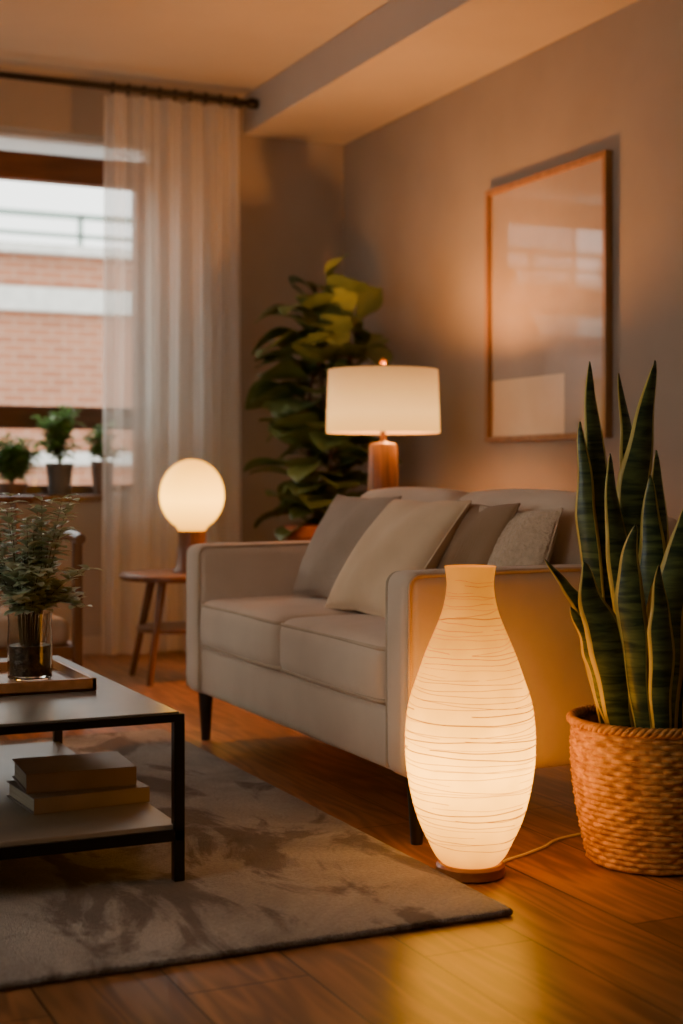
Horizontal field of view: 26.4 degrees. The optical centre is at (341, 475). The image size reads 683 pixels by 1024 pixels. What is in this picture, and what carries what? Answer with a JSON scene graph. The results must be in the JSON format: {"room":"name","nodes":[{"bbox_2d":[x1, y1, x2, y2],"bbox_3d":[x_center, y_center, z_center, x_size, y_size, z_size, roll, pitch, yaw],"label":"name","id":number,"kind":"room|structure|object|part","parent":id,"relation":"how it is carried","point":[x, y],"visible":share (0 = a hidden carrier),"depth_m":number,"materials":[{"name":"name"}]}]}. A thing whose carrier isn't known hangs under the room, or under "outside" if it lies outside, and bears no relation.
{"room":"living room","nodes":[
{"label":"living room","id":0,"kind":"room"},
{"bbox_2d":[0,69,343,636],"bbox_3d":[-2.524,-0.545,6.869,5.470,2.890,0.250,0,0,-25],"label":"wall","id":1,"kind":"structure","parent":0,"point":[291,192],"depth_m":7.69,"materials":[{"name":"paint"}]},
{"bbox_2d":[0,150,103,494],"bbox_3d":[-2.309,-0.765,7.048,2.810,1.730,0.075,0,0,-25],"label":"frame","id":2,"kind":"object","parent":1,"relation":"attached to","point":[17,166],"visible":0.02,"depth_m":7.38,"materials":[{"name":"brown wood"}]},
{"bbox_2d":[0,133,103,158],"bbox_3d":[-2.289,-1.667,7.005,2.810,0.085,0.001,0,0,-25],"label":"fabric","id":3,"kind":"object","parent":1,"relation":"attached to","point":[9,142],"visible":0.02,"depth_m":7.38,"materials":[{"name":"white fabric"}]},
{"bbox_2d":[32,495,101,501],"bbox_3d":[-2.254,0.115,6.928,2.810,0.030,0.190,0,0,-25],"label":"sill","id":4,"kind":"structure","parent":1,"relation":"attached to","point":[45,497],"depth_m":7.25,"materials":[{"name":"brown wood"}]},
{"bbox_2d":[0,432,44,494],"bbox_3d":[-1.632,-0.057,7.227,0.264,0.312,0.313,0,0,40],"label":"potted herb","id":5,"kind":"object","parent":4,"relation":"on","point":[15,458],"visible":1,"depth_m":7.19,"materials":[{"name":"green plant"}]},
{"bbox_2d":[0,483,27,494],"bbox_3d":[-1.636,0.069,7.224,0.160,0.060,0.160,0,0,-25],"label":"pot","id":6,"kind":"object","parent":5,"relation":"on","point":[14,488],"depth_m":7.16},
{"bbox_2d":[26,405,84,494],"bbox_3d":[-1.437,-0.128,7.322,0.263,0.454,0.243,0,0,35],"label":"potted herb","id":7,"kind":"object","parent":4,"relation":"on","point":[59,475],"visible":1,"depth_m":7.29,"materials":[{"name":"green plant"}]},
{"bbox_2d":[45,463,73,494],"bbox_3d":[-1.418,0.019,7.324,0.140,0.160,0.140,0,0,-25],"label":"pot","id":8,"kind":"object","parent":7,"relation":"on","point":[59,475],"depth_m":7.27,"materials":[{"name":"grey ceramic"}]},
{"bbox_2d":[83,424,102,494],"bbox_3d":[-1.210,-0.087,7.425,0.238,0.372,0.226,0,0,-25],"label":"potted herb","id":9,"kind":"object","parent":4,"relation":"on","point":[96,449],"visible":0.62,"depth_m":7.37,"materials":[{"name":"green plant"}]},
{"bbox_2d":[90,461,102,494],"bbox_3d":[-1.218,0.014,7.417,0.120,0.170,0.120,0,0,-25],"label":"pot","id":10,"kind":"object","parent":9,"relation":"on","point":[96,466],"depth_m":7.37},
{"bbox_2d":[68,636,101,654],"bbox_3d":[-2.362,0.855,6.798,5.204,0.090,0.015,0,0,-25],"label":"baseboard","id":11,"kind":"structure","parent":1,"relation":"attached to","point":[91,644],"depth_m":7.30,"materials":[{"name":"paint"}]},
{"bbox_2d":[0,71,258,108],"bbox_3d":[-2.163,-1.900,6.761,3.735,0.061,0.250,0,0,-25],"label":"curtain rod","id":12,"kind":"object","parent":1,"relation":"attached to","point":[251,103],"depth_m":7.18,"materials":[{"name":"black metal"}]},
{"bbox_2d":[102,94,241,655],"bbox_3d":[-0.838,-0.492,7.267,0.725,2.745,0.086,0,0,-25],"label":"curtain","id":13,"kind":"object","parent":12,"relation":"hanging from","point":[172,379],"visible":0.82,"depth_m":7.25,"materials":[{"name":"fabric"}]},
{"bbox_3d":[-0.839,-0.492,7.268,0.725,2.745,0.088,0,0,-25],"label":"sheer panel","id":14,"kind":"part","parent":13,"relation":"part of","materials":[{"name":"fabric"}]},
{"bbox_2d":[0,0,389,96],"bbox_3d":[-0.555,-2.050,2.839,5.670,0.120,9.220,0,0,-25],"label":"ceiling","id":15,"kind":"structure","parent":0,"point":[226,47],"depth_m":6.61,"materials":[{"name":"paint"}]},
{"bbox_2d":[244,0,638,144],"bbox_3d":[1.585,-1.890,3.798,0.580,0.200,8.770,0,0,-25],"label":"ceiling beam","id":16,"kind":"structure","parent":15,"relation":"attached to","point":[404,56],"depth_m":6.39,"materials":[{"name":"beige paint"}]},
{"bbox_2d":[283,523,317,540],"bbox_3d":[-0.083,0.568,7.032,0.400,0.665,0.400,0,0,-25],"label":"terracotta pot","id":17,"kind":"object","parent":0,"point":[295,531],"depth_m":6.88,"materials":[{"name":"ceramic"}]},
{"bbox_2d":[0,651,682,1023],"bbox_3d":[-0.555,0.960,2.839,5.670,0.120,9.220,0,0,-25],"label":"floor","id":18,"kind":"structure","parent":0,"point":[583,941],"depth_m":2.75,"materials":[{"name":"brown wood"}]},
{"bbox_2d":[0,495,85,666],"bbox_3d":[-1.400,0.491,5.572,0.648,0.818,0.794,0,0,-25],"label":"wooden armchair","id":19,"kind":"object","parent":18,"relation":"on","point":[73,650],"visible":0.44,"depth_m":5.37,"materials":[{"name":"brown wood"}]},
{"bbox_3d":[-1.534,0.362,5.863,0.605,0.560,0.153,0,0,-25],"label":"backrest","id":20,"kind":"part","parent":19,"relation":"part of","materials":[{"name":"brown wood"}]},
{"bbox_2d":[0,607,68,648],"bbox_3d":[-1.376,0.580,5.521,0.565,0.124,0.590,0,0,-25],"label":"seat cushion","id":21,"kind":"object","parent":19,"relation":"on","point":[60,627],"depth_m":5.35,"materials":[{"name":"beige fabric"}]},
{"bbox_2d":[119,569,185,686],"bbox_3d":[-0.710,0.666,6.434,0.540,0.473,0.540,0,0,-25],"label":"side table","id":22,"kind":"object","parent":18,"relation":"on","point":[150,577],"visible":0.51,"depth_m":6.28,"materials":[{"name":"brown wood"}]},
{"bbox_2d":[136,621,185,634],"bbox_3d":[-0.710,0.674,6.434,0.389,0.018,0.389,0,0,-25],"label":"shelf","id":23,"kind":"object","parent":22,"relation":"attached to","point":[172,627],"depth_m":6.32,"materials":[{"name":"brown wood"}]},
{"bbox_2d":[160,459,223,572],"bbox_3d":[-0.661,0.179,6.435,0.284,0.499,0.284,0,0,-25],"label":"table lamp","id":24,"kind":"object","parent":22,"relation":"on","point":[191,491],"visible":0.91,"depth_m":6.34,"materials":[{"name":"white glass"}]},
{"bbox_3d":[-0.661,0.089,6.435,0.284,0.318,0.284,0,0,-25],"label":"glass globe","id":25,"kind":"part","parent":24,"relation":"part of","materials":[{"name":"white glass"}]},
{"bbox_2d":[0,729,512,990],"bbox_3d":[-1.299,0.892,3.492,2.565,0.016,2.330,0,0,-25],"label":"area rug","id":26,"kind":"object","parent":18,"relation":"on","point":[267,869],"visible":0.94,"depth_m":3.11,"materials":[{"name":"carpet"}]},
{"bbox_2d":[0,655,184,881],"bbox_3d":[-0.922,0.699,3.512,0.768,0.368,1.110,0,0,-25],"label":"coffee table","id":27,"kind":"object","parent":26,"relation":"on","point":[23,834],"visible":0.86,"depth_m":3.17,"materials":[{"name":"black metal"}]},
{"bbox_2d":[0,659,96,695],"bbox_3d":[-0.815,0.499,3.588,0.325,0.030,0.400,0,0,-25],"label":"serving tray","id":28,"kind":"object","parent":27,"relation":"on","point":[65,678],"visible":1,"depth_m":3.45,"materials":[{"name":"brown wood"}]},
{"bbox_2d":[0,492,102,681],"bbox_3d":[-0.781,0.274,3.596,0.352,0.462,0.330,0,0,-25],"label":"potted plant","id":29,"kind":"object","parent":28,"relation":"on","point":[28,585],"visible":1,"depth_m":3.57,"materials":[{"name":"green plant"}]},
{"bbox_2d":[7,780,149,814],"bbox_3d":[-0.619,0.742,3.415,0.275,0.036,0.220,0,0,-29],"label":"book","id":30,"kind":"object","parent":27,"relation":"on","point":[71,800],"visible":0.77,"depth_m":3.33,"materials":[{"name":"beige paper"}]},
{"bbox_2d":[12,751,135,793],"bbox_3d":[-0.633,0.701,3.441,0.255,0.044,0.200,0,0,-22],"label":"book","id":31,"kind":"object","parent":30,"relation":"on","point":[102,769],"visible":1,"depth_m":3.38,"materials":[{"name":"brown paper"}]},
{"bbox_2d":[0,741,172,846],"bbox_3d":[-0.922,0.767,3.512,0.748,0.014,1.090,0,0,-25],"label":"shelf","id":32,"kind":"object","parent":27,"relation":"attached to","point":[137,823],"depth_m":3.19,"materials":[{"name":"wood"}]},
{"bbox_3d":[-0.922,0.528,3.512,0.768,0.018,1.110,0,0,-25],"label":"frame","id":33,"kind":"part","parent":27,"relation":"part of","materials":[{"name":"black metal"}]},
{"bbox_2d":[243,253,401,540],"bbox_3d":[-0.077,-0.080,6.999,0.723,1.960,0.728,0,0,-25],"label":"potted plant","id":34,"kind":"object","parent":18,"relation":"on","point":[329,317],"visible":0.7,"depth_m":6.90,"materials":[{"name":"plant"}]},
{"bbox_2d":[186,487,676,844],"bbox_3d":[0.193,0.469,4.406,0.866,0.861,1.672,0,0,-25],"label":"sofa","id":35,"kind":"object","parent":18,"relation":"on","point":[344,680],"visible":0.53,"depth_m":3.89,"materials":[{"name":"fabric"}]},
{"bbox_3d":[-0.123,0.485,5.101,0.858,0.508,0.144,0,0,-25],"label":"arm","id":36,"kind":"part","parent":35,"relation":"part of","materials":[{"name":"fabric"}]},
{"bbox_2d":[200,595,364,671],"bbox_3d":[-0.062,0.496,4.671,0.624,0.199,0.692,0,0,-25],"label":"seat cushion","id":37,"kind":"object","parent":35,"relation":"on","point":[239,633],"depth_m":4.52,"materials":[{"name":"fabric"}]},
{"bbox_3d":[0.196,0.655,4.407,0.812,0.160,1.600,0,0,-25],"label":"frame","id":38,"kind":"part","parent":35,"relation":"part of","materials":[{"name":"fabric"}]},
{"bbox_2d":[280,613,384,705],"bbox_3d":[0.229,0.496,4.039,0.624,0.199,0.692,0,0,-25],"label":"seat cushion","id":39,"kind":"object","parent":35,"relation":"on","point":[338,660],"depth_m":3.89,"materials":[{"name":"fabric"}]},
{"bbox_2d":[291,494,401,597],"bbox_3d":[0.010,0.232,4.707,0.215,0.335,0.486,0,0,-28],"label":"throw pillow","id":40,"kind":"object","parent":35,"relation":"on","point":[346,519],"visible":0.62,"depth_m":4.64,"materials":[{"name":"beige fabric"}]},
{"bbox_2d":[325,499,471,616],"bbox_3d":[0.157,0.240,4.290,0.271,0.338,0.476,0,0,-25],"label":"throw pillow","id":41,"kind":"object","parent":35,"relation":"on","point":[407,534],"visible":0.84,"depth_m":4.18,"materials":[{"name":"beige fabric"}]},
{"bbox_2d":[361,487,470,501],"bbox_3d":[0.251,0.260,4.815,0.281,0.442,0.689,0,0,-25],"label":"cushion","id":42,"kind":"object","parent":35,"relation":"on","point":[424,494],"depth_m":4.68,"materials":[{"name":"fabric"}]},
{"bbox_2d":[436,500,519,568],"bbox_3d":[0.343,0.242,4.101,0.186,0.335,0.410,0,0,-18],"label":"throw pillow","id":43,"kind":"object","parent":35,"relation":"on","point":[474,540],"visible":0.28,"depth_m":3.99,"materials":[{"name":"fabric"}]},
{"bbox_3d":[0.517,0.485,3.714,0.858,0.508,0.144,0,0,-25],"label":"arm","id":44,"kind":"part","parent":35,"relation":"part of","materials":[{"name":"fabric"}]},
{"bbox_2d":[459,489,580,563],"bbox_3d":[0.542,0.260,4.184,0.281,0.442,0.689,0,0,-25],"label":"cushion","id":45,"kind":"object","parent":35,"relation":"on","point":[566,546],"depth_m":3.95,"materials":[{"name":"fabric"}]},
{"bbox_2d":[479,505,562,565],"bbox_3d":[0.444,0.245,3.932,0.149,0.320,0.343,0,0,-39],"label":"throw pillow","id":46,"kind":"object","parent":35,"relation":"on","point":[529,538],"visible":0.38,"depth_m":3.84,"materials":[{"name":"fabric"}]},
{"bbox_3d":[0.528,0.420,4.561,0.120,0.620,1.600,0,0,-25],"label":"frame","id":47,"kind":"part","parent":35,"relation":"part of","materials":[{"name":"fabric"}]},
{"bbox_2d":[404,565,580,882],"bbox_3d":[0.553,0.552,3.556,0.296,0.695,1.060,0,0,44],"label":"floor lamp","id":48,"kind":"object","parent":18,"relation":"on","point":[470,734],"visible":1,"depth_m":3.18,"materials":[{"name":"white paper"}]},
{"bbox_3d":[0.655,0.894,3.612,0.859,0.010,0.117,0,0,-39],"label":"power cord","id":49,"kind":"part","parent":48,"relation":"part of","materials":[{"name":"beige plastic"}]},
{"bbox_2d":[545,360,682,875],"bbox_3d":[0.715,0.314,3.397,0.424,1.164,0.398,0,0,-35],"label":"potted snake plant","id":50,"kind":"object","parent":18,"relation":"on","point":[626,747],"visible":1,"depth_m":3.29,"materials":[{"name":"green plant"}]},
{"bbox_3d":[0.172,0.626,6.026,0.500,0.552,0.500,0,0,-25],"label":"side table","id":51,"kind":"object","parent":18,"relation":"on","visible":0},
{"bbox_2d":[326,357,439,490],"bbox_3d":[0.172,-0.070,6.026,0.471,0.837,0.471,0,0,-25],"label":"table lamp","id":52,"kind":"object","parent":51,"relation":"on","point":[382,400],"visible":0.84,"depth_m":5.84,"materials":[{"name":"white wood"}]},
{"bbox_3d":[0.172,-0.305,6.026,0.471,0.260,0.471,0,0,-25],"label":"lamp shade","id":53,"kind":"part","parent":52,"relation":"part of","materials":[{"name":"white fabric"}]},
{"bbox_2d":[344,0,682,519],"bbox_3d":[1.929,-0.545,3.984,0.200,2.890,9.220,0,0,-25],"label":"wall","id":54,"kind":"structure","parent":0,"point":[416,184],"depth_m":6.34,"materials":[{"name":"paint"}]},
{"bbox_2d":[485,149,612,442],"bbox_3d":[0.844,-0.703,6.055,0.034,1.115,0.920,0,0,-25],"label":"framed picture","id":55,"kind":"object","parent":54,"relation":"attached to","point":[549,233],"visible":1,"depth_m":6.04,"materials":[{"name":"brown wood"}]},
{"bbox_2d":[566,704,682,875],"bbox_3d":[0.726,0.727,3.404,0.398,0.337,0.398,0,0,-25],"label":"wicker basket","id":56,"kind":"object","parent":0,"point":[626,770],"depth_m":3.26,"materials":[{"name":"brown wicker"}]},
{"label":"outside","id":57,"kind":"structure","parent":0,"visible":0},
{"bbox_3d":[-9.983,4.000,21.644,60.000,0.200,32.330,0,0,-25],"label":"ground","id":58,"kind":"structure","parent":57,"visible":0},
{"bbox_2d":[0,252,102,484],"bbox_3d":[-4.711,0.885,13.795,15.000,6.030,1.000,0,0,-25],"label":"brick facade","id":59,"kind":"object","parent":58,"relation":"on","point":[47,358],"visible":0.02,"depth_m":14.12,"materials":[{"name":"pink brick"}]},
{"bbox_2d":[0,240,102,464],"bbox_3d":[-4.679,-1.160,13.727,15.000,2.120,1.150,0,0,-25],"label":"bands","id":60,"kind":"object","parent":59,"relation":"attached to","point":[17,298],"visible":0.02,"depth_m":14.03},
{"bbox_2d":[0,207,103,245],"bbox_3d":[-4.470,-2.380,13.273,15.000,0.320,0.050,0,0,-25],"label":"roof railing","id":61,"kind":"object","parent":60,"relation":"on","point":[80,236],"visible":0.15,"depth_m":14.04,"materials":[{"name":"grey metal"}]}
]}

